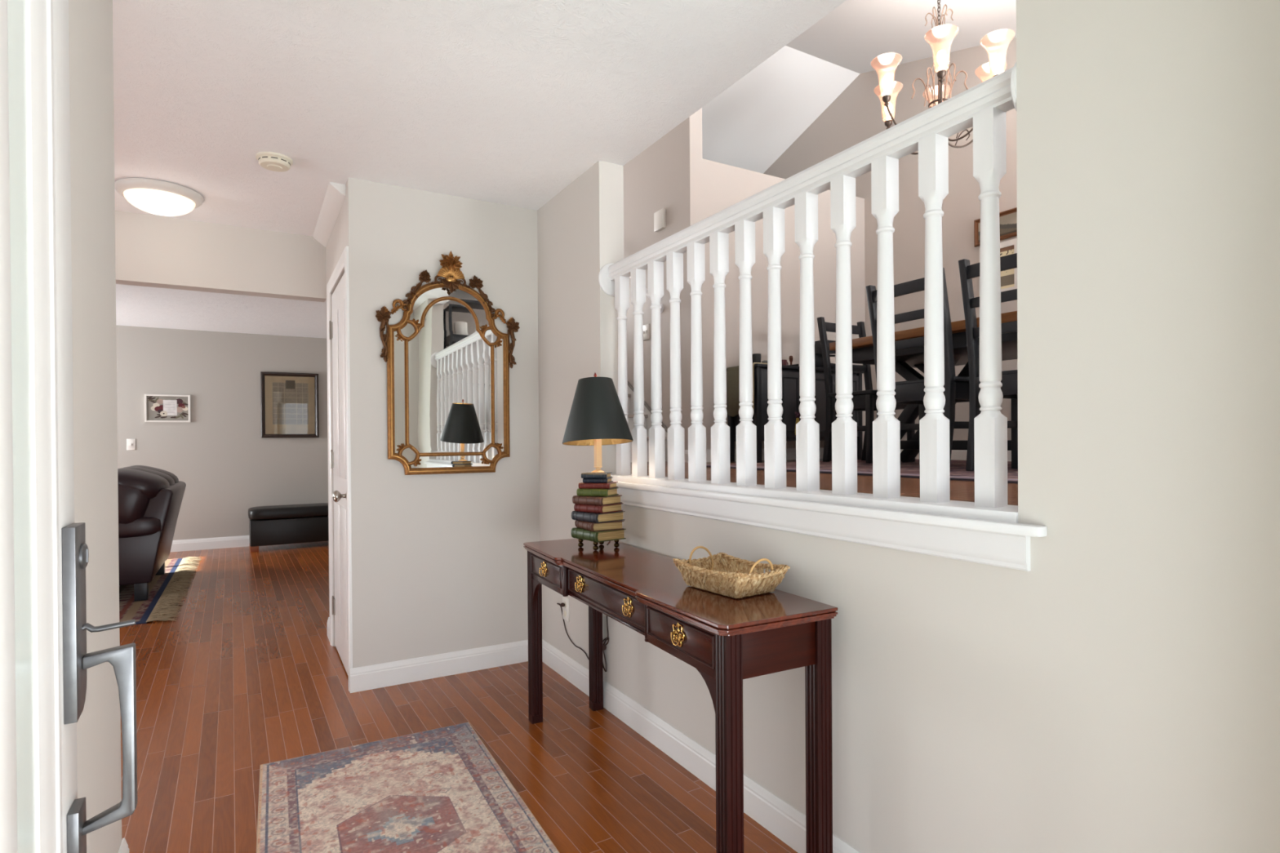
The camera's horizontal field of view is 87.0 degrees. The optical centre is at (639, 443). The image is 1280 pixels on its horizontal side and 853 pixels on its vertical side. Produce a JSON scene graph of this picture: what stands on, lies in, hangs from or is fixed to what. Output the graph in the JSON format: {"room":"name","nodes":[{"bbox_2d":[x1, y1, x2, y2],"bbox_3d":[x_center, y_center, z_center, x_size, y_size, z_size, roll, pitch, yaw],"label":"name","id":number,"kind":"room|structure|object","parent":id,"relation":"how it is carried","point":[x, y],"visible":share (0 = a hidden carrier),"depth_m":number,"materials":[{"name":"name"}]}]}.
{"room":"entrance hall","nodes":[
{"label":"entrance hall","id":0,"kind":"room"},
{"bbox_2d":[68,0,121,852],"bbox_3d":[-2.288,-0.018,0.052,3.291,2.440,2.180,-1,0,-30],"label":"wall","id":1,"kind":"structure","parent":0,"point":[90,21],"depth_m":1.57,"materials":[{"name":"grey paint"}]},
{"bbox_2d":[118,837,128,852],"bbox_3d":[-0.890,1.131,0.956,0.014,0.112,2.044,-1,0,-30],"label":"baseboard","id":2,"kind":"structure","parent":1,"relation":"attached to","point":[123,848],"depth_m":1.82,"materials":[{"name":"white paint"}]},
{"bbox_2d":[115,210,326,302],"bbox_3d":[-3.695,-1.059,3.189,4.014,0.371,0.125,-1,0,-30],"label":"wall header","id":3,"kind":"structure","parent":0,"point":[151,251],"depth_m":3.86,"materials":[{"name":"grey paint"}]},
{"bbox_2d":[115,324,328,540],"bbox_3d":[-5.418,-0.034,7.272,5.300,2.440,0.120,-1,0,-30],"label":"wall","id":4,"kind":"structure","parent":0,"point":[226,467],"depth_m":7.59,"materials":[{"name":"grey paint"}]},
{"bbox_2d":[126,439,135,449],"bbox_3d":[-5.425,0.008,7.190,0.075,0.120,0.014,-1,0,-30],"label":"light switch","id":5,"kind":"object","parent":4,"relation":"attached to","point":[131,443],"visible":1,"depth_m":7.19,"materials":[{"name":"white plastic"}]},
{"bbox_2d":[144,394,190,422],"bbox_3d":[-5.143,-0.385,7.349,0.408,0.298,0.020,-1,0,-30],"label":"print","id":6,"kind":"object","parent":4,"relation":"attached to","point":[157,407],"visible":1,"depth_m":7.35,"materials":[{"name":"multicoloured paper"}]},
{"bbox_2d":[169,535,249,552],"bbox_3d":[-5.437,1.124,7.185,4.960,0.125,0.014,-1,0,-30],"label":"baseboard","id":7,"kind":"structure","parent":4,"relation":"attached to","point":[192,544],"depth_m":7.54,"materials":[{"name":"white paint"}]},
{"bbox_2d":[260,371,319,437],"bbox_3d":[-4.106,-0.452,7.922,0.603,0.762,0.029,-1,0,-27],"label":"framed print","id":8,"kind":"object","parent":4,"relation":"attached to","point":[289,402],"visible":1,"depth_m":7.92,"materials":[{"name":"beige paper"}]},
{"bbox_2d":[325,184,346,646],"bbox_3d":[-1.197,-0.046,3.981,1.086,2.440,1.007,-1,0,-30],"label":"wall","id":9,"kind":"structure","parent":0,"point":[337,242],"depth_m":3.81,"materials":[{"name":"grey paint"}]},
{"bbox_2d":[326,617,329,641],"bbox_3d":[-1.872,1.122,4.070,0.014,0.112,0.179,-1,0,-30],"label":"baseboard","id":10,"kind":"structure","parent":9,"relation":"attached to","point":[328,620],"depth_m":4.08,"materials":[{"name":"white paint"}]},
{"bbox_2d":[312,182,345,246],"bbox_3d":[-1.711,-1.233,3.693,0.072,0.056,0.989,-1,0,-30],"label":"trim","id":11,"kind":"structure","parent":9,"relation":"attached to","point":[335,196],"depth_m":3.58,"materials":[{"name":"white paint"}]},
{"bbox_2d":[326,245,352,692],"bbox_3d":[-1.610,0.121,3.583,0.104,2.116,0.894,-1,0,-30],"label":"door","id":12,"kind":"structure","parent":9,"relation":"in","point":[340,606],"depth_m":3.54,"materials":[{"name":"white paint"}]},
{"bbox_2d":[346,177,539,693],"bbox_3d":[-0.985,-0.045,3.465,0.964,2.440,0.099,-1,0,-30],"label":"wall","id":13,"kind":"structure","parent":0,"point":[439,562],"depth_m":3.39,"materials":[{"name":"grey paint"}]},
{"bbox_2d":[375,250,519,475],"bbox_3d":[-0.952,-0.409,3.406,0.722,1.122,0.062,-1,0,-30],"label":"wall mirror","id":14,"kind":"object","parent":13,"relation":"attached to","point":[448,361],"visible":1,"depth_m":3.40,"materials":[{"name":"brown metal"}]},
{"bbox_2d":[119,541,797,852],"bbox_3d":[-3.160,1.240,3.488,5.200,0.100,9.000,-1,0,-30],"label":"floor","id":15,"kind":"structure","parent":0,"point":[247,675],"depth_m":2.82,"materials":[{"name":"red wood"}]},
{"bbox_2d":[119,556,200,624],"bbox_3d":[-4.710,1.179,5.239,2.070,0.024,2.905,-1,0,-30],"label":"rug","id":16,"kind":"object","parent":15,"relation":"on","point":[164,589],"visible":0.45,"depth_m":5.23,"materials":[{"name":"fabric"}]},
{"bbox_2d":[117,465,186,601],"bbox_3d":[-4.299,0.682,5.409,1.020,0.988,1.353,-1,0,-30],"label":"armchair","id":17,"kind":"object","parent":16,"relation":"on","point":[150,499],"visible":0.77,"depth_m":5.04,"materials":[{"name":"black leather"}]},
{"bbox_2d":[117,467,169,524],"bbox_3d":[-3.893,0.430,5.185,0.452,0.486,0.560,-1,0,-30],"label":"cushion","id":18,"kind":"object","parent":17,"relation":"on","point":[144,495],"depth_m":5.03,"materials":[{"name":"leather"}]},
{"bbox_2d":[123,466,174,485],"bbox_3d":[-4.099,0.429,5.543,0.452,0.486,0.560,-1,0,-30],"label":"cushion","id":19,"kind":"object","parent":17,"relation":"on","point":[170,477],"depth_m":5.56,"materials":[{"name":"leather"}]},
{"bbox_2d":[131,465,178,483],"bbox_3d":[-4.286,0.429,5.866,0.452,0.486,0.560,-1,0,-30],"label":"cushion","id":20,"kind":"object","parent":17,"relation":"on","point":[175,479],"depth_m":5.84,"materials":[{"name":"leather"}]},
{"bbox_2d":[248,502,328,552],"bbox_3d":[-3.927,0.938,7.688,0.930,0.470,0.410,-1,0,-31],"label":"storage bench","id":21,"kind":"object","parent":15,"relation":"on","point":[273,525],"visible":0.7,"depth_m":7.48,"materials":[{"name":"black leather"}]},
{"bbox_2d":[256,722,559,852],"bbox_3d":[-0.730,1.177,2.052,0.765,0.006,1.370,-1,0,-28],"label":"entry rug","id":22,"kind":"object","parent":15,"relation":"on","point":[439,790],"visible":1,"depth_m":2.21,"materials":[{"name":"fabric"}]},
{"bbox_2d":[523,538,837,852],"bbox_3d":[0.001,0.797,2.293,0.368,0.755,1.476,-1,0,-28],"label":"console table","id":23,"kind":"object","parent":15,"relation":"on","point":[729,641],"visible":1,"depth_m":1.73,"materials":[{"name":"brown wood"}]},
{"bbox_2d":[562,372,633,550],"bbox_3d":[-0.169,0.064,2.717,0.286,0.707,0.285,-1,0,-30],"label":"table lamp","id":24,"kind":"object","parent":23,"relation":"on","point":[597,418],"visible":1,"depth_m":2.66,"materials":[{"name":"fabric"}]},
{"bbox_2d":[581,471,612,478],"bbox_3d":[-0.174,0.127,2.713,0.104,0.022,0.096,0,0,11],"label":"book","id":25,"kind":"object","parent":24,"relation":"on","point":[593,474],"depth_m":2.67,"materials":[{"name":"paper"}]},
{"bbox_2d":[572,494,622,505],"bbox_3d":[-0.172,0.225,2.718,0.150,0.034,0.136,0,0,37],"label":"book","id":26,"kind":"object","parent":24,"relation":"on","point":[579,500],"depth_m":2.67,"materials":[{"name":"brown leather"}]},
{"bbox_2d":[576,487,618,496],"bbox_3d":[-0.170,0.193,2.718,0.132,0.031,0.116,0,0,23],"label":"book","id":27,"kind":"object","parent":24,"relation":"on","point":[581,491],"depth_m":2.67,"materials":[{"name":"green leather"}]},
{"bbox_2d":[582,477,613,483],"bbox_3d":[-0.169,0.146,2.716,0.100,0.020,0.096,0,0,13],"label":"book","id":28,"kind":"object","parent":24,"relation":"on","point":[585,480],"depth_m":2.67,"materials":[{"name":"blue leather"}]},
{"bbox_2d":[578,481,617,488],"bbox_3d":[-0.168,0.167,2.720,0.130,0.025,0.110,0,0,17],"label":"book","id":29,"kind":"object","parent":24,"relation":"on","point":[584,485],"depth_m":2.68,"materials":[{"name":"red leather"}]},
{"bbox_2d":[573,502,622,513],"bbox_3d":[-0.167,0.257,2.718,0.146,0.032,0.136,0,0,40],"label":"book","id":30,"kind":"object","parent":24,"relation":"on","point":[579,508],"depth_m":2.67,"materials":[{"name":"red leather"}]},
{"bbox_2d":[571,511,625,523],"bbox_3d":[-0.170,0.290,2.719,0.150,0.038,0.162,-1,0,-41],"label":"book","id":31,"kind":"object","parent":24,"relation":"on","point":[580,517],"depth_m":2.66,"materials":[{"name":"leather"}]},
{"bbox_2d":[570,527,626,542],"bbox_3d":[-0.169,0.361,2.718,0.152,0.042,0.170,-1,0,-39],"label":"book","id":32,"kind":"object","parent":24,"relation":"on","point":[591,534],"depth_m":2.66,"materials":[{"name":"green leather"}]},
{"bbox_2d":[574,520,624,531],"bbox_3d":[-0.166,0.325,2.720,0.147,0.034,0.160,-1,0,-28],"label":"book","id":33,"kind":"object","parent":24,"relation":"on","point":[581,525],"depth_m":2.66,"materials":[{"name":"brown leather"}]},
{"bbox_2d":[672,546,790,598],"bbox_3d":[0.258,0.364,1.942,0.202,0.106,0.289,-1,0,-35],"label":"woven basket","id":34,"kind":"object","parent":23,"relation":"on","point":[729,575],"visible":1,"depth_m":1.89,"materials":[{"name":"wicker"}]},
{"bbox_2d":[112,0,845,338],"bbox_3d":[-3.269,-1.309,3.421,5.188,0.120,9.000,-1,0,-30],"label":"ceiling","id":35,"kind":"structure","parent":0,"point":[505,102],"depth_m":2.43,"materials":[{"name":"white paint"}]},
{"bbox_2d":[114,177,204,216],"bbox_3d":[-2.385,-1.200,3.355,0.364,0.109,0.364,-1,0,-30],"label":"flush ceiling light","id":36,"kind":"object","parent":35,"relation":"attached to","point":[160,197],"visible":1,"depth_m":3.26,"materials":[{"name":"white glass"}]},
{"bbox_2d":[255,151,293,171],"bbox_3d":[-1.612,-1.237,2.976,0.144,0.042,0.144,-1,0,-30],"label":"smoke detector","id":37,"kind":"object","parent":35,"relation":"attached to","point":[275,162],"visible":1,"depth_m":2.94,"materials":[{"name":"beige plastic"}]},
{"bbox_2d":[623,124,682,427],"bbox_3d":[-0.366,-1.508,6.221,0.110,3.281,2.860,-1,0,-30],"label":"wall","id":38,"kind":"structure","parent":0,"point":[652,178],"depth_m":5.30,"materials":[{"name":"beige paint"}]},
{"bbox_2d":[643,324,649,340],"bbox_3d":[0.041,-0.893,5.403,0.014,0.120,0.115,-1,0,-30],"label":"light switch","id":39,"kind":"object","parent":38,"relation":"attached to","point":[646,327],"visible":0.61,"depth_m":5.38,"materials":[{"name":"white plastic"}]},
{"bbox_2d":[645,288,663,312],"bbox_3d":[-0.335,-1.778,5.963,0.089,1.540,1.961,-1,0,-30],"label":"stair handrail","id":40,"kind":"object","parent":38,"relation":"attached to","point":[646,294],"visible":0.21,"depth_m":5.19,"materials":[{"name":"white paint"}]},
{"bbox_2d":[653,208,666,231],"bbox_3d":[0.152,-1.715,5.180,0.030,0.145,0.130,-1,0,-30],"label":"door chime","id":41,"kind":"object","parent":38,"relation":"attached to","point":[660,216],"visible":1,"depth_m":5.15,"materials":[{"name":"white plastic"}]},
{"bbox_2d":[684,449,688,462],"bbox_3d":[0.313,0.090,4.950,0.014,0.090,0.244,-1,0,-30],"label":"baseboard","id":42,"kind":"structure","parent":38,"relation":"attached to","point":[686,451],"depth_m":4.90,"materials":[{"name":"white paint"}]},
{"bbox_2d":[680,107,865,449],"bbox_3d":[1.109,-1.492,5.353,1.795,3.237,0.120,-1,0,-30],"label":"wall","id":43,"kind":"structure","parent":0,"point":[708,187],"depth_m":5.10,"materials":[{"name":"beige paint"}]},
{"bbox_2d":[706,448,823,462],"bbox_3d":[1.154,0.082,5.303,1.795,0.090,0.014,-1,0,-30],"label":"baseboard","id":44,"kind":"structure","parent":43,"relation":"attached to","point":[790,452],"depth_m":5.30,"materials":[{"name":"white paint"}]},
{"bbox_2d":[702,45,859,173],"bbox_3d":[-0.220,-2.726,6.327,3.400,1.160,3.060,-1,0,-30],"label":"ceiling","id":45,"kind":"structure","parent":0,"point":[751,123],"depth_m":5.99,"materials":[{"name":"white paint"}]},
{"bbox_2d":[630,458,1017,505],"bbox_3d":[1.157,0.233,4.135,3.162,0.200,8.000,-1,0,-30],"label":"floor","id":46,"kind":"structure","parent":0,"point":[960,491],"depth_m":2.38,"materials":[{"name":"brown wood"}]},
{"bbox_2d":[627,381,667,462],"bbox_3d":[-0.765,-0.641,5.662,1.154,1.558,2.030,-1,0,-30],"label":"staircase","id":47,"kind":"structure","parent":46,"relation":"on","point":[647,423],"depth_m":5.33,"materials":[{"name":"white paint"}]},
{"bbox_2d":[726,363,863,462],"bbox_3d":[1.188,-0.216,5.074,1.060,0.687,0.363,-1,0,-30],"label":"base cabinet","id":48,"kind":"object","parent":46,"relation":"on","point":[790,404],"visible":0.33,"depth_m":4.85,"materials":[{"name":"black wood"}]},
{"bbox_2d":[752,353,760,363],"bbox_3d":[0.847,-0.604,4.902,0.066,0.096,0.066,-1,0,-30],"label":"tumbler","id":49,"kind":"object","parent":48,"relation":"on","point":[756,357],"visible":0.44,"depth_m":4.87,"materials":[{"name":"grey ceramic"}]},
{"bbox_2d":[782,360,788,365],"bbox_3d":[1.077,-0.592,5.042,0.072,0.067,0.058,0,0,2],"label":"mug","id":50,"kind":"object","parent":48,"relation":"on","point":[784,362],"visible":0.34,"depth_m":5.01,"materials":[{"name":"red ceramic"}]},
{"bbox_2d":[794,411,800,435],"bbox_3d":[1.132,-0.145,4.841,0.058,0.173,0.032,-1,0,-30],"label":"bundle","id":51,"kind":"object","parent":48,"relation":"hanging from","point":[797,415],"visible":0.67,"depth_m":4.83,"materials":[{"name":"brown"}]},
{"bbox_3d":[1.320,-0.576,5.198,0.500,0.030,0.240,-1,0,-30],"label":"tray","id":52,"kind":"object","parent":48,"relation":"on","visible":0},
{"bbox_2d":[789,355,793,364],"bbox_3d":[1.147,-0.621,5.121,0.052,0.098,0.051,-1,0,-30],"label":"coffee tamper","id":53,"kind":"object","parent":52,"relation":"on","point":[791,357],"visible":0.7,"depth_m":5.11,"materials":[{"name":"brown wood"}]},
{"bbox_2d":[814,339,835,368],"bbox_3d":[1.439,-0.687,5.261,0.140,0.225,0.211,-1,0,-30],"label":"coffee machine","id":54,"kind":"object","parent":52,"relation":"on","point":[818,353],"visible":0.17,"depth_m":5.25,"materials":[{"name":"black plastic"}]},
{"bbox_2d":[706,459,1017,484],"bbox_3d":[2.061,0.128,3.011,1.900,0.008,3.750,-1,0,-30],"label":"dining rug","id":55,"kind":"object","parent":46,"relation":"on","point":[957,468],"visible":0.14,"depth_m":3.37,"materials":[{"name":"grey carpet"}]},
{"bbox_2d":[817,316,915,463],"bbox_3d":[1.496,-0.367,4.469,0.432,0.975,0.470,-1,0,-30],"label":"dining chair","id":56,"kind":"object","parent":55,"relation":"on","point":[865,400],"visible":0.59,"depth_m":4.49,"materials":[{"name":"black wood"}]},
{"bbox_2d":[865,267,969,468],"bbox_3d":[1.533,-0.363,3.545,0.470,0.975,0.480,-1,0,-28],"label":"dining chair","id":57,"kind":"object","parent":55,"relation":"on","point":[956,388],"visible":0.32,"depth_m":3.40,"materials":[{"name":"black wood"}]},
{"bbox_2d":[829,311,1017,462],"bbox_3d":[2.016,-0.247,3.562,0.900,0.748,1.850,-1,0,-30],"label":"dining table","id":58,"kind":"object","parent":55,"relation":"on","point":[905,359],"visible":0.22,"depth_m":3.91,"materials":[{"name":"brown wood"}]},
{"bbox_2d":[958,253,1017,471],"bbox_3d":[1.791,-0.362,3.039,0.470,0.975,0.480,-1,0,-30],"label":"dining chair","id":59,"kind":"object","parent":55,"relation":"on","point":[967,271],"visible":0.3,"depth_m":3.12,"materials":[{"name":"black wood"}]},
{"bbox_2d":[763,36,1017,440],"bbox_3d":[2.484,-1.434,4.889,0.120,3.507,8.220,-1,0,-30],"label":"wall","id":60,"kind":"structure","parent":0,"point":[854,117],"depth_m":5.32,"materials":[{"name":"beige paint"}]},
{"bbox_2d":[900,449,1011,461],"bbox_3d":[3.181,0.072,3.575,0.014,0.100,5.006,-1,0,-30],"label":"baseboard","id":61,"kind":"structure","parent":60,"relation":"attached to","point":[960,455],"depth_m":4.98,"materials":[{"name":"white paint"}]},
{"bbox_2d":[973,207,1017,247],"bbox_3d":[2.607,-1.515,4.535,0.020,0.191,0.769,-1,0,-30],"label":"landscape painting","id":62,"kind":"object","parent":60,"relation":"attached to","point":[1007,219],"visible":0.26,"depth_m":4.67,"materials":[{"name":"brown"}]},
{"bbox_2d":[979,238,1017,292],"bbox_3d":[2.512,-1.219,4.711,0.014,0.365,0.295,-1,0,-30],"label":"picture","id":63,"kind":"object","parent":60,"relation":"attached to","point":[1009,277],"visible":0.33,"depth_m":4.65,"materials":[{"name":"white paper"}]},
{"bbox_2d":[785,0,1016,73],"bbox_3d":[1.851,-2.479,2.748,3.400,1.645,5.210,-1,0,-30],"label":"ceiling","id":64,"kind":"structure","parent":0,"point":[851,36],"depth_m":4.72,"materials":[{"name":"white paint"}]},
{"bbox_2d":[911,0,968,108],"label":"chandelier","id":65,"kind":"object","parent":64,"relation":"hanging from","point":[939,37],"depth_m":3.66,"materials":[{"name":"white glass"}]},
{"bbox_2d":[871,52,902,128],"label":"shade","id":66,"kind":"object","parent":65,"relation":"attached to","point":[885,64],"depth_m":3.89,"materials":[{"name":"white glass"}]},
{"bbox_2d":[974,28,1015,82],"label":"shade","id":67,"kind":"object","parent":65,"relation":"attached to","point":[996,43],"depth_m":3.67,"materials":[{"name":"white glass"}]},
{"bbox_2d":[537,0,1279,852],"bbox_3d":[0.314,-0.048,2.305,0.124,2.440,3.477,-1,0,-30],"label":"wall","id":68,"kind":"structure","parent":0,"point":[1119,692],"depth_m":1.27,"materials":[{"name":"grey paint"}]},
{"bbox_2d":[562,595,568,622],"bbox_3d":[-0.372,0.826,3.374,0.008,0.114,0.072,-1,0,-30],"label":"wall outlet","id":69,"kind":"object","parent":68,"relation":"attached to","point":[565,600],"visible":0.99,"depth_m":3.36,"materials":[{"name":"white plastic"}]},
{"bbox_2d":[564,601,566,617],"bbox_3d":[-0.375,0.827,3.372,0.002,0.076,0.032,-1,0,-30],"label":"receptacle","id":70,"kind":"object","parent":69,"relation":"attached to","point":[565,607],"depth_m":3.37,"materials":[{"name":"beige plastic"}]},
{"bbox_2d":[556,602,608,671],"bbox_3d":[-0.255,0.707,3.143,0.060,0.606,0.643,-1,0,-27],"label":"lamp cord","id":71,"kind":"object","parent":69,"relation":"attached to","point":[562,605],"visible":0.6,"depth_m":3.00,"materials":[{"name":"brown plastic"}]},
{"bbox_2d":[542,639,861,852],"bbox_3d":[0.261,1.116,2.279,0.014,0.112,3.202,-1,0,-30],"label":"baseboard","id":72,"kind":"structure","parent":68,"relation":"attached to","point":[783,820],"depth_m":2.42,"materials":[{"name":"white paint"}]},
{"bbox_2d":[610,474,1017,523],"bbox_3d":[0.355,0.163,2.237,0.138,0.048,1.897,-1,0,-30],"label":"trim","id":73,"kind":"structure","parent":68,"relation":"attached to","point":[967,509],"depth_m":1.76,"materials":[{"name":"white paint"}]},
{"bbox_2d":[598,62,1016,507],"bbox_3d":[0.355,-0.337,2.236,0.148,0.954,1.897,-1,0,-30],"label":"stair railing","id":74,"kind":"object","parent":73,"relation":"on","point":[984,106],"visible":0.96,"depth_m":1.86,"materials":[{"name":"white paint"}]},
{"bbox_2d":[617,487,1030,571],"bbox_3d":[0.291,0.220,2.204,0.020,0.074,1.955,-1,0,-30],"label":"trim","id":75,"kind":"structure","parent":68,"relation":"attached to","point":[987,548],"depth_m":1.73,"materials":[{"name":"white paint"}]},
{"bbox_2d":[613,480,1047,537],"bbox_3d":[0.287,0.172,2.197,0.032,0.021,2.017,-1,0,-30],"label":"trim","id":76,"kind":"structure","parent":68,"relation":"attached to","point":[1019,529],"depth_m":1.68,"materials":[{"name":"white paint"}]},
{"bbox_3d":[0.319,-0.038,0.381,1.792,2.440,0.140,-1,0,-30],"label":"wall","id":77,"kind":"structure","parent":0,"visible":0},
{"bbox_2d":[0,0,137,852],"bbox_3d":[-0.590,0.147,0.588,0.124,2.040,1.068,-1,0,-30],"label":"door","id":78,"kind":"structure","parent":77,"relation":"in","point":[45,661],"depth_m":0.86,"materials":[{"name":"white paint"}]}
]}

